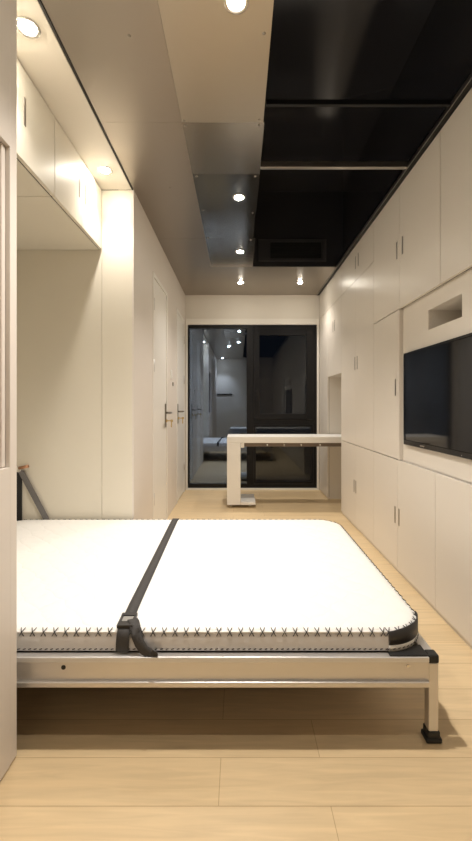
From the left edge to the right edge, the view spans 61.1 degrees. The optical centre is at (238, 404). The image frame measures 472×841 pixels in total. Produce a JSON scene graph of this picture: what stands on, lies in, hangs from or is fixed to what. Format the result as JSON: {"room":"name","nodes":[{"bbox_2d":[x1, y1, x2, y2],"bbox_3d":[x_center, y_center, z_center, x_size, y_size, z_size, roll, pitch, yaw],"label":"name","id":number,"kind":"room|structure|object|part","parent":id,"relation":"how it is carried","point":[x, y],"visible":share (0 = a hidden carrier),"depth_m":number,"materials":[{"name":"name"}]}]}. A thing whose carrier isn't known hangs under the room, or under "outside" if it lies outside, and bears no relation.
{"room":"studio apartment","nodes":[
{"label":"studio apartment","id":0,"kind":"room"},
{"bbox_2d":[0,0,16,780],"bbox_3d":[-0.720,-0.190,-0.379,0.060,2.554,3.243,0,0,0],"label":"wall","id":1,"kind":"structure","parent":0,"point":[8,8],"depth_m":1.21,"materials":[{"name":"paint"}]},
{"bbox_2d":[0,143,4,467],"bbox_3d":[-0.721,-0.295,1.181,0.038,0.963,0.044,0,0,0],"label":"trim","id":2,"kind":"structure","parent":1,"relation":"attached to","point":[2,147],"depth_m":1.19,"materials":[{"name":"paint"}]},
{"bbox_2d":[17,0,131,189],"bbox_3d":[-0.803,-1.415,0.358,0.203,0.016,4.517,0,0,0],"label":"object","id":3,"kind":"structure","parent":1,"relation":"attached to","point":[42,58],"depth_m":1.82,"materials":[{"name":"beige paint"}]},
{"bbox_2d":[17,16,40,38],"bbox_3d":[-0.787,-1.399,1.490,0.089,0.014,0.089,0,0,0],"label":"recessed light","id":4,"kind":"object","parent":3,"relation":"attached to","point":[26,26],"visible":0.94,"depth_m":1.48,"materials":[{"name":"silver metal"}]},
{"bbox_2d":[97,166,112,174],"bbox_3d":[-0.803,-1.399,2.395,0.089,0.014,0.089,0,0,0],"label":"recessed light","id":5,"kind":"object","parent":3,"relation":"attached to","point":[105,170],"visible":1,"depth_m":2.38,"materials":[{"name":"silver metal"}]},
{"bbox_2d":[37,0,132,189],"bbox_3d":[-0.697,-1.414,0.360,0.009,0.014,4.520,0,0,0],"label":"trim","id":6,"kind":"structure","parent":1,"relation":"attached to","point":[39,1],"depth_m":1.72,"materials":[{"name":"grey metal"}]},
{"bbox_2d":[17,249,101,519],"bbox_3d":[-1.259,-0.158,2.645,0.720,2.499,0.050,0,0,0],"label":"wall","id":7,"kind":"structure","parent":0,"point":[59,292],"depth_m":2.62,"materials":[{"name":"paint"}]},
{"bbox_2d":[17,118,101,249],"bbox_3d":[-1.260,-1.209,2.284,0.730,0.388,0.665,0,0,0],"label":"upper cabinet","id":8,"kind":"object","parent":7,"relation":"attached to","point":[71,219],"visible":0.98,"depth_m":2.25,"materials":[{"name":"paint"}]},
{"bbox_3d":[-0.906,-1.210,2.118,0.018,0.385,0.332,0,0,0],"label":"door","id":9,"kind":"part","parent":8,"relation":"part of","materials":[{"name":"paint"}]},
{"bbox_3d":[-0.906,-1.210,2.451,0.018,0.385,0.329,0,0,0],"label":"door","id":10,"kind":"part","parent":8,"relation":"part of","materials":[{"name":"paint"}]},
{"bbox_2d":[102,190,131,519],"bbox_3d":[-0.798,-0.158,2.644,0.197,2.499,0.052,0,0,0],"label":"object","id":11,"kind":"structure","parent":7,"relation":"attached to","point":[116,204],"depth_m":2.62,"materials":[{"name":"paint"}]},
{"bbox_2d":[132,189,184,519],"bbox_3d":[-0.740,-0.188,3.880,0.100,2.559,2.520,0,0,0],"label":"wall","id":12,"kind":"structure","parent":0,"point":[148,255],"depth_m":2.98,"materials":[{"name":"paint"}]},
{"bbox_2d":[153,271,172,519],"bbox_3d":[-0.700,0.011,3.520,0.161,2.163,0.638,0,0,0],"label":"door","id":13,"kind":"structure","parent":12,"relation":"in","point":[160,296],"depth_m":3.53,"materials":[{"name":"white wood"}]},
{"bbox_2d":[177,309,184,500],"bbox_3d":[-0.700,0.011,4.740,0.161,2.163,0.638,0,0,0],"label":"door","id":14,"kind":"structure","parent":12,"relation":"in","point":[180,320],"depth_m":4.74,"materials":[{"name":"white wood"}]},
{"bbox_2d":[0,490,471,840],"bbox_3d":[-0.080,1.133,1.580,3.320,0.080,7.360,0,0,0],"label":"floor","id":15,"kind":"structure","parent":0,"point":[89,764],"depth_m":1.23,"materials":[{"name":"brown wood"}]},
{"bbox_2d":[17,465,441,743],"bbox_3d":[-0.422,0.739,1.944,2.156,0.706,1.348,0,0,0],"label":"frame","id":16,"kind":"object","parent":15,"relation":"on","point":[416,666],"visible":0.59,"depth_m":1.29,"materials":[{"name":"white"}]},
{"bbox_3d":[-1.435,0.758,2.612,0.034,0.667,0.011,0,0,0],"label":"hinge post","id":17,"kind":"part","parent":16,"relation":"part of","materials":[{"name":"black metal"}]},
{"bbox_3d":[-0.444,0.842,1.948,2.048,0.022,1.263,0,0,0],"label":"board","id":18,"kind":"part","parent":16,"relation":"part of","materials":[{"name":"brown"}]},
{"bbox_2d":[17,519,418,650],"bbox_3d":[-0.422,0.770,1.956,2.123,0.080,1.296,0,0,0],"label":"mattress","id":19,"kind":"object","parent":16,"relation":"on","point":[215,585],"visible":0.94,"depth_m":1.60,"materials":[{"name":"white fabric"}]},
{"bbox_2d":[116,518,178,656],"bbox_3d":[-0.394,0.770,1.938,0.140,0.104,1.338,0,0,-6],"label":"strap","id":20,"kind":"object","parent":19,"relation":"attached to","point":[128,622],"visible":0.96,"depth_m":1.36,"materials":[{"name":"grey fabric"}]},
{"bbox_3d":[-0.444,0.859,1.296,2.112,0.093,0.035,0,0,0],"label":"rail","id":21,"kind":"part","parent":16,"relation":"part of","materials":[{"name":"metal"}]},
{"bbox_3d":[0.614,0.860,1.950,0.064,0.087,1.237,0,0,0],"label":"foot rail","id":22,"kind":"part","parent":16,"relation":"part of","materials":[{"name":"metal"}]},
{"bbox_3d":[0.630,0.950,1.310,0.032,0.227,0.032,0,0,0],"label":"leg","id":23,"kind":"part","parent":16,"relation":"part of","materials":[{"name":"metal"}]},
{"bbox_2d":[227,434,342,506],"bbox_3d":[0.561,0.714,4.433,1.377,0.756,0.395,0,0,0],"label":"desk","id":24,"kind":"object","parent":15,"relation":"on","point":[235,442],"visible":0.94,"depth_m":4.24,"materials":[{"name":"white wood"}]},
{"bbox_3d":[-0.056,0.732,4.433,0.143,0.655,0.395,0,0,0],"label":"leg","id":25,"kind":"part","parent":24,"relation":"part of","materials":[{"name":"white wood"}]},
{"bbox_3d":[0.097,1.044,4.433,0.157,0.030,0.395,0,0,0],"label":"plate","id":26,"kind":"part","parent":24,"relation":"part of","materials":[{"name":"white metal"}]},
{"bbox_3d":[0.634,0.422,4.433,1.232,0.037,0.371,0,0,0],"label":"slide rail","id":27,"kind":"part","parent":24,"relation":"part of","materials":[{"name":"brown"}]},
{"bbox_2d":[319,311,340,498],"bbox_3d":[1.239,-0.002,4.888,0.418,2.188,0.471,0,0,0],"label":"tall cabinet","id":28,"kind":"object","parent":15,"relation":"on","point":[329,387],"visible":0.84,"depth_m":4.66,"materials":[{"name":"paint"}]},
{"bbox_3d":[1.039,-0.014,4.888,0.018,2.163,0.470,0,0,0],"label":"door","id":29,"kind":"part","parent":28,"relation":"part of","materials":[{"name":"paint"}]},
{"bbox_2d":[341,441,374,546],"bbox_3d":[1.238,0.725,3.545,0.420,0.735,0.968,0,0,0],"label":"base cabinet","id":30,"kind":"object","parent":15,"relation":"on","point":[357,462],"visible":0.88,"depth_m":3.45,"materials":[{"name":"paint"}]},
{"bbox_3d":[1.039,0.713,3.790,0.018,0.710,0.477,0,0,0],"label":"door","id":31,"kind":"part","parent":30,"relation":"part of","materials":[{"name":"paint"}]},
{"bbox_2d":[341,262,373,450],"bbox_3d":[1.238,-0.371,3.545,0.420,1.450,0.969,0,0,0],"label":"cabinet","id":32,"kind":"object","parent":30,"relation":"on","point":[357,303],"visible":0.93,"depth_m":3.42,"materials":[{"name":"paint"}]},
{"bbox_3d":[1.039,-0.372,3.785,0.018,1.449,0.489,0,0,0],"label":"door","id":33,"kind":"part","parent":32,"relation":"part of","materials":[{"name":"paint"}]},
{"bbox_3d":[1.039,-0.372,3.300,0.018,1.449,0.479,0,0,0],"label":"door","id":34,"kind":"part","parent":32,"relation":"part of","materials":[{"name":"paint"}]},
{"bbox_3d":[1.039,0.713,3.305,0.018,0.710,0.487,0,0,0],"label":"door","id":35,"kind":"part","parent":30,"relation":"part of","materials":[{"name":"paint"}]},
{"bbox_2d":[374,452,439,611],"bbox_3d":[1.238,0.725,2.580,0.420,0.735,0.958,0,0,0],"label":"base cabinet","id":36,"kind":"object","parent":15,"relation":"on","point":[404,491],"visible":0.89,"depth_m":2.46,"materials":[{"name":"paint"}]},
{"bbox_3d":[1.039,0.713,2.833,0.018,0.710,0.452,0,0,0],"label":"door","id":37,"kind":"part","parent":36,"relation":"part of","materials":[{"name":"paint"}]},
{"bbox_2d":[374,309,402,459],"bbox_3d":[1.238,-0.131,2.814,0.420,0.970,0.486,0,0,0],"label":"cabinet","id":38,"kind":"object","parent":36,"relation":"on","point":[388,332],"visible":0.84,"depth_m":2.76,"materials":[{"name":"paint"}]},
{"bbox_3d":[1.230,-0.131,2.580,0.400,0.970,0.019,0,0,0],"label":"panel","id":39,"kind":"part","parent":38,"relation":"part of","materials":[{"name":"paint"}]},
{"bbox_3d":[1.030,0.723,2.640,0.002,0.110,0.017,0,0,0],"label":"handle","id":40,"kind":"part","parent":36,"relation":"part of","materials":[{"name":"silver metal"}]},
{"bbox_3d":[1.030,0.723,2.575,0.002,0.110,0.017,0,0,0],"label":"handle","id":41,"kind":"part","parent":36,"relation":"part of","materials":[{"name":"silver metal"}]},
{"bbox_3d":[1.039,0.713,2.353,0.018,0.710,0.502,0,0,0],"label":"door","id":42,"kind":"part","parent":36,"relation":"part of","materials":[{"name":"paint"}]},
{"bbox_2d":[435,473,471,648],"bbox_3d":[1.238,0.725,1.620,0.420,0.735,0.958,0,0,0],"label":"base cabinet","id":43,"kind":"object","parent":15,"relation":"on","point":[453,496],"visible":1,"depth_m":1.92,"materials":[{"name":"paint"}]},
{"bbox_2d":[403,269,471,482],"bbox_3d":[1.154,-0.131,1.855,0.200,0.970,1.427,0,0,0],"label":"panel","id":44,"kind":"object","parent":43,"relation":"on","point":[444,314],"visible":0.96,"depth_m":2.15,"materials":[{"name":"paint"}]},
{"bbox_2d":[403,333,471,459],"bbox_3d":[1.044,-0.038,2.005,0.018,0.570,1.030,0,0,0],"label":"television","id":45,"kind":"object","parent":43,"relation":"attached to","point":[437,378],"visible":1,"depth_m":2.05,"materials":[{"name":"black glass"}]},
{"bbox_2d":[41,0,435,294],"bbox_3d":[-0.080,-1.808,1.580,3.280,0.798,7.360,0,0,0],"label":"ceiling","id":46,"kind":"structure","parent":0,"point":[179,90],"depth_m":2.31,"materials":[{"name":"grey paint"}]},
{"bbox_2d":[223,0,248,14],"bbox_3d":[-0.010,-1.405,1.400,0.089,0.014,0.089,0,0,0],"label":"recessed light","id":47,"kind":"object","parent":46,"relation":"in","point":[235,7],"visible":1,"depth_m":1.41,"materials":[{"name":"silver metal"}]},
{"bbox_2d":[232,194,245,200],"bbox_3d":[0.000,-1.405,2.720,0.089,0.014,0.089,0,0,0],"label":"recessed light","id":48,"kind":"object","parent":46,"relation":"in","point":[237,197],"visible":1,"depth_m":2.71,"materials":[{"name":"silver metal"}]},
{"bbox_2d":[235,250,244,253],"bbox_3d":[0.010,-1.405,3.680,0.089,0.014,0.089,0,0,0],"label":"recessed light","id":49,"kind":"object","parent":46,"relation":"in","point":[236,251],"visible":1,"depth_m":3.67,"materials":[{"name":"silver metal"}]},
{"bbox_3d":[0.596,-2.197,3.506,0.976,0.020,1.163,0,0,0],"label":"black panel","id":50,"kind":"part","parent":46,"relation":"part of","materials":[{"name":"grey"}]},
{"bbox_3d":[0.596,-2.197,2.060,0.976,0.020,1.719,0,0,0],"label":"black panel","id":51,"kind":"part","parent":46,"relation":"part of","materials":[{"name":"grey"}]},
{"bbox_2d":[185,295,319,489],"bbox_3d":[0.385,-0.188,5.200,2.350,2.559,0.120,0,0,0],"label":"wall","id":52,"kind":"structure","parent":0,"point":[196,306],"depth_m":5.14,"materials":[{"name":"paint"}]},
{"bbox_2d":[188,325,316,487],"bbox_3d":[0.171,0.018,5.155,1.658,2.097,0.119,0,0,0],"label":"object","id":53,"kind":"structure","parent":52,"relation":"in","point":[254,419],"depth_m":5.15,"materials":[{"name":"black metal"}]},
{"bbox_3d":[0.573,-0.401,5.158,0.761,1.174,0.044,0,0,0],"label":"sash","id":54,"kind":"part","parent":53,"relation":"part of","materials":[{"name":"black metal"}]},
{"bbox_2d":[186,319,318,489],"bbox_3d":[0.171,-0.007,5.189,1.706,2.198,0.122,0,0,0],"label":"trim","id":55,"kind":"structure","parent":52,"relation":"attached to","point":[188,321],"depth_m":5.13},
{"bbox_2d":[253,191,342,266],"bbox_3d":[0.590,-1.802,4.098,0.944,0.767,0.020,0,0,0],"label":"wall","id":56,"kind":"structure","parent":0,"point":[278,214],"depth_m":4.09,"materials":[{"name":"grey"}]},
{"bbox_2d":[259,239,325,260],"bbox_3d":[0.545,-1.579,4.082,0.690,0.225,0.011,0,0,0],"label":"air vent","id":57,"kind":"object","parent":56,"relation":"in","point":[269,249],"visible":1,"depth_m":4.08,"materials":[{"name":"grey metal"}]},
{"bbox_2d":[343,0,471,254],"bbox_3d":[1.074,-1.817,1.044,0.020,0.739,6.088,0,0,0],"label":"ceiling panel","id":58,"kind":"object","parent":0,"point":[439,61],"depth_m":2.41,"materials":[{"name":"grey glass"}]},
{"bbox_2d":[319,266,340,318],"bbox_3d":[1.239,-1.253,4.579,0.418,0.308,1.092,0,0,0],"label":"upper cabinet","id":59,"kind":"object","parent":58,"relation":"attached to","point":[331,293],"visible":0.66,"depth_m":4.50,"materials":[{"name":"paint"}]},
{"bbox_3d":[1.039,-1.254,4.853,0.018,0.306,0.544,0,0,0],"label":"door","id":60,"kind":"part","parent":59,"relation":"part of","materials":[{"name":"paint"}]},
{"bbox_3d":[1.039,-1.254,4.306,0.018,0.306,0.547,0,0,0],"label":"door","id":61,"kind":"part","parent":59,"relation":"part of","materials":[{"name":"paint"}]},
{"bbox_2d":[260,161,406,169],"bbox_3d":[0.561,-1.424,2.377,0.867,0.036,0.025,0,0,0],"label":"trim","id":62,"kind":"structure","parent":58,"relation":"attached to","point":[265,165],"depth_m":2.37,"materials":[{"name":"silver metal"}]},
{"bbox_2d":[341,221,373,295],"bbox_3d":[1.238,-1.253,3.546,0.420,0.308,0.967,0,0,0],"label":"upper cabinet","id":63,"kind":"object","parent":58,"relation":"attached to","point":[361,257],"visible":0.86,"depth_m":3.45,"materials":[{"name":"paint"}]},
{"bbox_3d":[1.039,-1.254,3.780,0.018,0.306,0.499,0,0,0],"label":"door","id":64,"kind":"part","parent":63,"relation":"part of","materials":[{"name":"paint"}]},
{"bbox_3d":[1.039,-1.254,3.296,0.018,0.306,0.467,0,0,0],"label":"door","id":65,"kind":"part","parent":63,"relation":"part of","materials":[{"name":"paint"}]},
{"bbox_2d":[266,99,450,106],"bbox_3d":[0.561,-1.423,1.887,0.867,0.025,0.018,0,0,0],"label":"trim","id":66,"kind":"structure","parent":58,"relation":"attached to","point":[269,102],"depth_m":1.88,"materials":[{"name":"black metal"}]},
{"bbox_2d":[317,71,471,294],"bbox_3d":[1.032,-1.423,1.569,0.065,0.028,7.138,0,0,0],"label":"trim","id":67,"kind":"structure","parent":58,"relation":"attached to","point":[468,87],"depth_m":2.32,"materials":[{"name":"black metal"}]},
{"bbox_2d":[374,132,444,323],"bbox_3d":[1.238,-1.012,2.555,0.420,0.788,1.008,0,0,0],"label":"upper cabinet","id":68,"kind":"object","parent":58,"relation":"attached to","point":[407,229],"visible":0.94,"depth_m":2.40,"materials":[{"name":"paint"}]},
{"bbox_3d":[1.039,-1.013,2.812,0.018,0.785,0.492,0,0,0],"label":"door","id":69,"kind":"part","parent":68,"relation":"part of","materials":[{"name":"paint"}]},
{"bbox_3d":[1.039,-1.013,2.308,0.018,0.785,0.512,0,0,0],"label":"door","id":70,"kind":"part","parent":68,"relation":"part of","materials":[{"name":"paint"}]},
{"bbox_2d":[440,88,471,283],"bbox_3d":[1.238,-1.012,1.544,0.420,0.788,1.006,0,0,0],"label":"upper cabinet","id":71,"kind":"object","parent":58,"relation":"attached to","point":[456,134],"visible":1,"depth_m":1.89,"materials":[{"name":"paint"}]},
{"bbox_3d":[1.510,-0.188,1.570,0.100,2.559,7.140,0,0,0],"label":"wall","id":72,"kind":"structure","parent":0,"visible":0},
{"bbox_2d":[328,297,340,376],"bbox_3d":[1.238,-0.709,4.341,0.420,0.774,0.617,0,0,0],"label":"upper cabinet","id":73,"kind":"object","parent":72,"relation":"attached to","point":[334,313],"visible":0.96,"depth_m":4.31,"materials":[{"name":"paint"}]},
{"bbox_3d":[1.039,-0.710,4.497,0.018,0.773,0.304,0,0,0],"label":"door","id":74,"kind":"part","parent":73,"relation":"part of","materials":[{"name":"paint"}]},
{"bbox_3d":[1.039,-0.710,4.189,0.018,0.773,0.312,0,0,0],"label":"door","id":75,"kind":"part","parent":73,"relation":"part of","materials":[{"name":"paint"}]},
{"bbox_3d":[-1.670,-0.188,1.952,0.100,2.559,1.457,0,0,0],"label":"wall","id":76,"kind":"structure","parent":0,"visible":0},
{"bbox_2d":[17,59,54,195],"bbox_3d":[-1.260,-1.209,1.605,0.730,0.388,0.684,0,0,0],"label":"upper cabinet","id":77,"kind":"object","parent":76,"relation":"attached to","point":[35,120],"visible":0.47,"depth_m":1.78,"materials":[{"name":"paint"}]},
{"bbox_3d":[-0.897,-1.228,1.675,0.002,0.118,0.017,0,0,0],"label":"handle","id":78,"kind":"part","parent":77,"relation":"part of","materials":[{"name":"silver metal"}]}
]}

